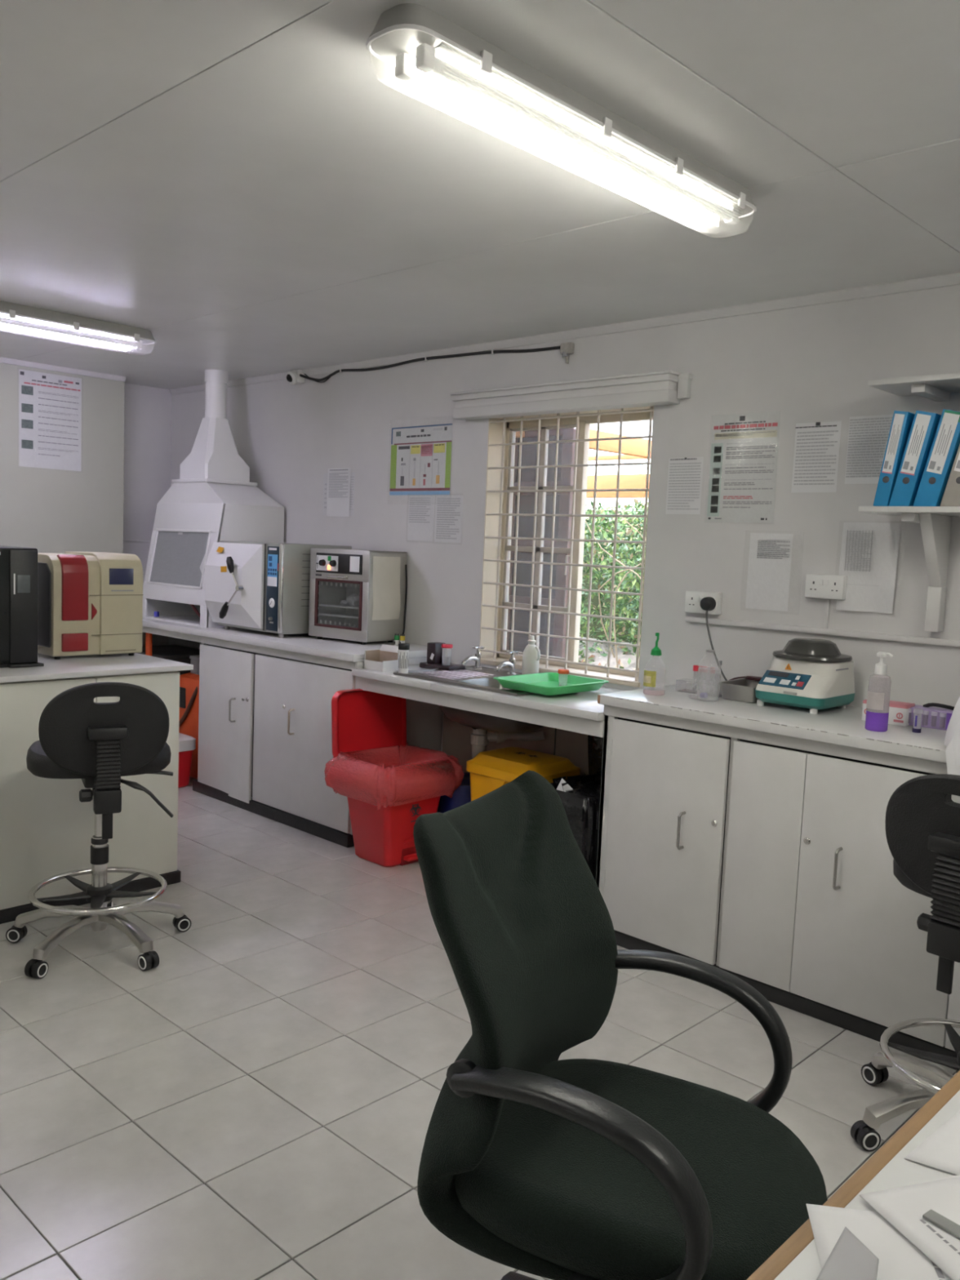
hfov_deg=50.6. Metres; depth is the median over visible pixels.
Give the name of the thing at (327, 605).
wire shelf
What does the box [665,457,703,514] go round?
notice sheet
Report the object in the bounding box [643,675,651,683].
label
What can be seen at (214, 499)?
fume hood
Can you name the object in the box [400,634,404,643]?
vial
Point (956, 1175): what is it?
paper stack
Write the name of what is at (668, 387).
box
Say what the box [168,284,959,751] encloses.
wall
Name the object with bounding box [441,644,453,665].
cup
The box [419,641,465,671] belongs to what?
holder
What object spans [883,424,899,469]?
print
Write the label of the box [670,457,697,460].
print
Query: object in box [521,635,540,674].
bottle
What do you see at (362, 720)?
pedal bin
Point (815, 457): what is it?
print
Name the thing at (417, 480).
print
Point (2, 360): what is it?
trim
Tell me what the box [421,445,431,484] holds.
print
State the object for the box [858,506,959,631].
wall shelf
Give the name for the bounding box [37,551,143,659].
blood analyser
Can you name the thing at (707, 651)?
clear bottle
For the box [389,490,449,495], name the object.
print
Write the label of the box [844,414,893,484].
notice sheet
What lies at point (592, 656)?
fallen leaves
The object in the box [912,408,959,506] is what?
ring binder
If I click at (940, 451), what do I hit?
print
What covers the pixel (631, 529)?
hedge
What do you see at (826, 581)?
switch
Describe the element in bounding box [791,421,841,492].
notice sheet
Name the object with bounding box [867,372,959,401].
wall shelf
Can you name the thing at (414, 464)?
print
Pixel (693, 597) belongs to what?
wall socket
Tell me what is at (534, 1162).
office chair
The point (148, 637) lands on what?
board
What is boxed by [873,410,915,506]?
ring binder
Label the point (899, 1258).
paper sheet
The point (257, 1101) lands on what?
floor
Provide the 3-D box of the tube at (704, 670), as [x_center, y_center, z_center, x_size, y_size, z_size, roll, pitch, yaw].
[0.870,0.153,3.930,0.019,0.102,0.018,7,7,43]
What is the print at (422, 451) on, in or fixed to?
attached to the poster at (421, 455)
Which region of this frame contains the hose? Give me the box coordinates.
[189,604,199,617]
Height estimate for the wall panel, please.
0.800 m
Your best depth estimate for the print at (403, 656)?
4.67 m
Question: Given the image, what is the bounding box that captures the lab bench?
[0,653,193,924]
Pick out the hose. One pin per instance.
(193, 607)
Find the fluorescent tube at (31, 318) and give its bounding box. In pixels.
[0,312,134,340]
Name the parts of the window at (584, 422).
sash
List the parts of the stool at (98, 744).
leg, leg, adjusting knob, gas rod, seat, backrest, spine rod, leg, lever, leg, lever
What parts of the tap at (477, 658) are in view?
spout, cross handle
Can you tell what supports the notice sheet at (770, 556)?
attached to the wall at (817, 362)
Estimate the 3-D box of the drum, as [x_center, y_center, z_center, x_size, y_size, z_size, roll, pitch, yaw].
[-0.071,0.851,4.982,0.304,0.345,0.304,7,7,43]
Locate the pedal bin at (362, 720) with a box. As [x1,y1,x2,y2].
[331,688,440,866]
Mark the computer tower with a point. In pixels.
(18, 565)
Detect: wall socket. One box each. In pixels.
[684,590,722,614]
[804,573,848,599]
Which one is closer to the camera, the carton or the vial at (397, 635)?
the carton
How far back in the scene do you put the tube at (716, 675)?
3.87 m
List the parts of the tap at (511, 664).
spout, cross handle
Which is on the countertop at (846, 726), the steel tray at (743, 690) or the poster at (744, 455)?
the steel tray at (743, 690)
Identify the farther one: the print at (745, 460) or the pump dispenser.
the print at (745, 460)
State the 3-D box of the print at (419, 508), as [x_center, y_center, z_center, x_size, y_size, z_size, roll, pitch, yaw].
[-0.318,-0.685,5.359,0.160,0.130,0.001,7,7,43]
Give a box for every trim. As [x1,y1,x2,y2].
[0,356,126,382]
[123,539,151,542]
[168,272,959,395]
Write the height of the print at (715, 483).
0.295 m
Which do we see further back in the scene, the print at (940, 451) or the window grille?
the window grille
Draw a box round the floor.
[0,777,956,1279]
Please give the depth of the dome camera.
5.97 m
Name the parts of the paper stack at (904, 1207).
clipboard edge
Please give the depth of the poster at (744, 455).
4.05 m
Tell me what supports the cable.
attached to the wall at (817, 362)
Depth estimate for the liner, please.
4.63 m
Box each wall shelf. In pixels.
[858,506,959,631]
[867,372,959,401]
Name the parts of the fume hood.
bottle cap, panel, panel, window trim, pane, frame, collar plate, panel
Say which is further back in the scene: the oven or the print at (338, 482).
the print at (338, 482)
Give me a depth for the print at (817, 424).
3.83 m
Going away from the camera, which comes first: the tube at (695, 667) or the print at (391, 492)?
the tube at (695, 667)
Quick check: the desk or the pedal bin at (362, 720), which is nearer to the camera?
the desk
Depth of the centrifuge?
3.62 m
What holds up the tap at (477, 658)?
on the countertop at (578, 712)
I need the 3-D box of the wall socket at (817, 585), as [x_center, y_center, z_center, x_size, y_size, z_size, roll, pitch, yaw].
[1.299,-0.200,3.809,0.152,0.090,0.046,7,7,43]
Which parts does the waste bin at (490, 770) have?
lid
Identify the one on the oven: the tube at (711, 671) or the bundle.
the bundle
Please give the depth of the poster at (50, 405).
6.23 m
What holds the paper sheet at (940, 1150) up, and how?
on the desk
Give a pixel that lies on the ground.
(598, 658)
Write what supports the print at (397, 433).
attached to the poster at (421, 455)
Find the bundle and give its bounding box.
[340,594,359,606]
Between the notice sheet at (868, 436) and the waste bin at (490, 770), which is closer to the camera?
the notice sheet at (868, 436)
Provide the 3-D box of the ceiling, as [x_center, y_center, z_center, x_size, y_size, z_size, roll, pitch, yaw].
[-1.408,-1.377,2.429,8.100,0.201,6.190,7,7,43]
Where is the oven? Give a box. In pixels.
[308,547,407,644]
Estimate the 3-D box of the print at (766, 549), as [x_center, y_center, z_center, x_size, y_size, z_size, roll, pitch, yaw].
[1.147,-0.353,3.972,0.136,0.068,0.001,7,7,43]
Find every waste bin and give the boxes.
[466,746,580,801]
[550,773,601,881]
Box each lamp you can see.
[0,300,155,355]
[365,3,756,237]
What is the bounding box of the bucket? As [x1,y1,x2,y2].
[177,733,195,787]
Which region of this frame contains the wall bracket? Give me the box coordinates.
[560,342,573,364]
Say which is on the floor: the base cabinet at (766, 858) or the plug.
the base cabinet at (766, 858)
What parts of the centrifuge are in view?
control panel, name plate, smoked lid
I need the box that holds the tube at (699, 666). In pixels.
[697,665,702,690]
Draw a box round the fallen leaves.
[577,654,639,670]
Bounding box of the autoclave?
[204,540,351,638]
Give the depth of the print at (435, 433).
5.32 m
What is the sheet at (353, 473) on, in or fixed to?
attached to the wall at (817, 362)
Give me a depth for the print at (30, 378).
6.19 m
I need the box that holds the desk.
[746,1070,959,1279]
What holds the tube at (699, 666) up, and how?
in the tube rack
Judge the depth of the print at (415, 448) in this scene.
5.30 m
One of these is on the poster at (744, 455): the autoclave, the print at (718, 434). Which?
the print at (718, 434)
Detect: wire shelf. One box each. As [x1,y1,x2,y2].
[323,612,359,617]
[326,604,359,607]
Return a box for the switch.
[824,579,828,586]
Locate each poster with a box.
[18,368,81,471]
[389,423,452,495]
[706,411,780,523]
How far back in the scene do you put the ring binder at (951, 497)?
3.25 m
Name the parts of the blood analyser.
red panel, red panel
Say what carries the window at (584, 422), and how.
in the wall at (817, 362)
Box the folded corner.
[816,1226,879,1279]
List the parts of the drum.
lid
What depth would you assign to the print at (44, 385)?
6.23 m
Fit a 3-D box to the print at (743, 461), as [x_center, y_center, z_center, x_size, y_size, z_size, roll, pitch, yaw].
[1.070,-0.709,4.030,0.214,0.148,0.001,7,7,43]
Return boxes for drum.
[437,772,471,813]
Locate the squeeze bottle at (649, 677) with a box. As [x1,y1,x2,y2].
[643,632,666,695]
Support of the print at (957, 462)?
attached to the ring binder at (951, 497)
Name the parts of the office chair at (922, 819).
leg, seat, leg, backrest, adjusting knob, spine rod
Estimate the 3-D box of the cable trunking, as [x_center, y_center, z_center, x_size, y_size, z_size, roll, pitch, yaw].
[1.804,-0.026,3.351,2.600,0.141,0.022,7,7,43]
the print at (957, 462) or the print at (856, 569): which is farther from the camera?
the print at (856, 569)
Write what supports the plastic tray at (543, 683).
on the sink
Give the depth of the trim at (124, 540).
6.96 m
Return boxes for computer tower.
[0,545,44,668]
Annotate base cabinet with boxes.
[192,635,441,847]
[595,705,959,1070]
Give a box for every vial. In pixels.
[394,633,399,645]
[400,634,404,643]
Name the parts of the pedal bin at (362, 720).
lid, recess rail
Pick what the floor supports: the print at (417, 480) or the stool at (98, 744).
the stool at (98, 744)
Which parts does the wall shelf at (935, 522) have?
wall post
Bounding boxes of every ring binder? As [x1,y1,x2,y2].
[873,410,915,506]
[888,410,941,506]
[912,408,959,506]
[940,444,959,506]
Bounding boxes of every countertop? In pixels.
[142,617,447,668]
[351,662,627,737]
[597,683,946,763]
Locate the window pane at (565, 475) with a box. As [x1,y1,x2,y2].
[506,427,576,657]
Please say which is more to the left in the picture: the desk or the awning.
the awning
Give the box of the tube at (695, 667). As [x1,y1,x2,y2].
[692,665,697,689]
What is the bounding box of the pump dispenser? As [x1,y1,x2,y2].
[865,651,893,731]
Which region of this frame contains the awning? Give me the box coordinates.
[515,420,653,497]
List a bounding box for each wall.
[0,362,124,553]
[123,382,172,646]
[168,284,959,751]
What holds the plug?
in the wall socket at (693, 597)
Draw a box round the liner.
[324,742,464,810]
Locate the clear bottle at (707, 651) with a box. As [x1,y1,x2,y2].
[696,649,720,699]
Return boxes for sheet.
[322,471,355,515]
[326,467,351,516]
[371,556,400,620]
[407,495,435,541]
[434,495,462,542]
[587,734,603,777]
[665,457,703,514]
[745,533,793,611]
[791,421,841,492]
[805,1203,952,1279]
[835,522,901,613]
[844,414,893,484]
[904,1110,959,1174]
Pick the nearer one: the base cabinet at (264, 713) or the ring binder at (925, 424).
the ring binder at (925, 424)
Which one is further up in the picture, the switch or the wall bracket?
the wall bracket
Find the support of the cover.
on the countertop at (846, 726)
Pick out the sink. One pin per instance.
(504, 729)
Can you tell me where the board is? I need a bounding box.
[145,632,152,656]
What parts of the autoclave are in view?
door, locking arm, plate, drain knob, control panel, chrome trim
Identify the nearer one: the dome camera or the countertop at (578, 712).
the countertop at (578, 712)
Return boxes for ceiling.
[0,0,959,389]
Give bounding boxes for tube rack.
[675,678,721,697]
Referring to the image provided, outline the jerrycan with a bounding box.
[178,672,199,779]
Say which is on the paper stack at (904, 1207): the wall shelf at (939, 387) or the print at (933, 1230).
the print at (933, 1230)
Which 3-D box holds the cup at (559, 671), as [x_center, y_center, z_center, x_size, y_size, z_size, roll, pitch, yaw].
[0.357,0.164,4.355,0.048,0.074,0.048,7,7,43]
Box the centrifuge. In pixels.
[755,637,854,714]
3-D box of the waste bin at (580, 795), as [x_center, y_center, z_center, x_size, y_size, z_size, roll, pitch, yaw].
[0.453,0.839,4.234,0.420,0.550,0.479,7,7,43]
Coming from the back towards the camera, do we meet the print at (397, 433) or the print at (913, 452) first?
the print at (397, 433)
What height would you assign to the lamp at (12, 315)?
0.114 m
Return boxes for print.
[20,371,79,386]
[21,385,33,448]
[24,380,79,391]
[38,379,78,456]
[328,472,348,497]
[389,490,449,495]
[390,441,451,488]
[391,423,452,444]
[395,431,400,436]
[398,426,447,485]
[398,651,408,668]
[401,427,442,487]
[408,497,430,522]
[410,443,444,453]
[412,475,439,485]
[420,443,432,456]
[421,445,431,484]
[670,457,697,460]
[706,443,723,516]
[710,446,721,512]
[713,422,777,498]
[714,430,777,439]
[715,431,775,519]
[724,442,773,480]
[756,540,790,559]
[793,430,838,484]
[795,422,836,428]
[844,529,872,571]
[844,530,875,586]
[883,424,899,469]
[902,424,924,471]
[919,1219,959,1254]
[928,423,951,471]
[930,1260,944,1279]
[955,460,959,468]
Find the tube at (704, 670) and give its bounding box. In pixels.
[702,666,707,691]
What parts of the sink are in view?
bowl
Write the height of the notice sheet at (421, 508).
0.255 m
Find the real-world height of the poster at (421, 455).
0.450 m
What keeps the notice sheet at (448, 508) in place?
attached to the wall at (817, 362)
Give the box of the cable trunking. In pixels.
[684,599,959,647]
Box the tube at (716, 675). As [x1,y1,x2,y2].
[714,673,719,692]
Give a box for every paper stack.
[859,1176,959,1279]
[893,1173,959,1188]
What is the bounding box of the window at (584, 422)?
[497,411,653,677]
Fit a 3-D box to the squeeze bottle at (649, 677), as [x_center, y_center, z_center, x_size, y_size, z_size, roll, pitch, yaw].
[0.668,0.089,3.871,0.082,0.236,0.083,7,7,43]
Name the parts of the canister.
lid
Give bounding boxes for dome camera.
[286,368,304,385]
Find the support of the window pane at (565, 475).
attached to the window at (584, 422)
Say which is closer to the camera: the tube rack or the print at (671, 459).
the tube rack
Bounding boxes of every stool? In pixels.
[5,681,191,978]
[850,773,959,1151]
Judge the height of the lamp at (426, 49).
0.114 m
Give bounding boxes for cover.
[943,696,959,775]
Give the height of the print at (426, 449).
0.063 m
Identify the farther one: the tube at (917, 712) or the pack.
the pack
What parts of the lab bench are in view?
panel, panel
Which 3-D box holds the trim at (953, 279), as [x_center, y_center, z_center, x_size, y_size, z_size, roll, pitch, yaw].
[0.590,-1.364,4.443,7.580,0.035,0.024,7,7,43]
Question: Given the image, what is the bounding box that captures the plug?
[699,596,727,680]
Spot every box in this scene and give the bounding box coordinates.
[449,369,693,420]
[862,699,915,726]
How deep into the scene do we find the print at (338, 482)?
5.82 m
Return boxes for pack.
[907,702,954,730]
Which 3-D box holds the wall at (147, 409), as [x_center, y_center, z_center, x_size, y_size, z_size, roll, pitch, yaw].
[-2.562,-0.532,7.260,0.663,2.670,0.580,7,7,43]
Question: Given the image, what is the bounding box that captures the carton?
[364,644,398,671]
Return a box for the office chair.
[413,770,826,1279]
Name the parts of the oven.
door handle, control panel, panel, power cord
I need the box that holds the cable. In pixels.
[299,346,559,382]
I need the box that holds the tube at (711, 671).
[709,666,715,691]
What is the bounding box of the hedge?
[578,497,648,667]
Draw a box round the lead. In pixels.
[728,675,762,680]
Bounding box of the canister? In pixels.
[398,643,409,673]
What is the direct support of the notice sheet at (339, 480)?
attached to the wall at (817, 362)
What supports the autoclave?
on the countertop at (333, 648)
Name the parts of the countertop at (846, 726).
loose cap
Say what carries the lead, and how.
on the steel tray at (743, 690)
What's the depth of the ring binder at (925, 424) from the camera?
3.33 m
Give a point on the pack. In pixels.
(934, 717)
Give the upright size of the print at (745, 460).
0.343 m
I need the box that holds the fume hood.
[142,368,284,627]
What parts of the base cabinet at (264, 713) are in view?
door, handle, handle, door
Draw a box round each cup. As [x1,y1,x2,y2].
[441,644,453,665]
[557,669,568,685]
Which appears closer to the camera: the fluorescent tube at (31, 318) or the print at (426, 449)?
the fluorescent tube at (31, 318)
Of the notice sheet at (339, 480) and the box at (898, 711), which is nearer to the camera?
the box at (898, 711)
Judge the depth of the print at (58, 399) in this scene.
6.27 m
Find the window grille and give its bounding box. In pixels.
[480,405,653,681]
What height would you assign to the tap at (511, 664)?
0.114 m
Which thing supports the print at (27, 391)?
attached to the poster at (50, 405)
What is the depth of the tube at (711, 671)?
3.90 m
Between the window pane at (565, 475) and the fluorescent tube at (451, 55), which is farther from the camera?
the window pane at (565, 475)
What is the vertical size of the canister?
0.143 m
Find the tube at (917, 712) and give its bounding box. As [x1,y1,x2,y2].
[911,707,923,733]
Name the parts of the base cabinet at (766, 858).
door, handle, fixed panel, handle, door, door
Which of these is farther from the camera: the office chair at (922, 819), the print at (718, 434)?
the print at (718, 434)
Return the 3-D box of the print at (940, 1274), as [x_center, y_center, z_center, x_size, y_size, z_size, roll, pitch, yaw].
[0.502,0.659,0.989,0.198,0.001,0.224,7,7,43]
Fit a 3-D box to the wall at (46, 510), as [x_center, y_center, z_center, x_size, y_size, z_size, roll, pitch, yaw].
[-4.526,-0.406,5.040,0.900,2.670,5.370,7,7,43]
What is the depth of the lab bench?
3.96 m
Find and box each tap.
[462,645,484,669]
[495,650,519,675]
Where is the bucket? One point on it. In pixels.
(187, 744)
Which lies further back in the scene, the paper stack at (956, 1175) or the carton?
the carton
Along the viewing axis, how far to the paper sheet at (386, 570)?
5.32 m
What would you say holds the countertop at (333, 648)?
on the base cabinet at (264, 713)
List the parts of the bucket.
lid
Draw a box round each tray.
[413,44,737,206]
[493,672,608,695]
[717,678,759,702]
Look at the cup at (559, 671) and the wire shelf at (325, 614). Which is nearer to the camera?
the cup at (559, 671)
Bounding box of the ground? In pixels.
[578,636,639,670]
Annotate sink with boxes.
[393,665,545,758]
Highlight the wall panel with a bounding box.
[442,714,588,775]
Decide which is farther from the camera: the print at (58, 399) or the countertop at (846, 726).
the print at (58, 399)

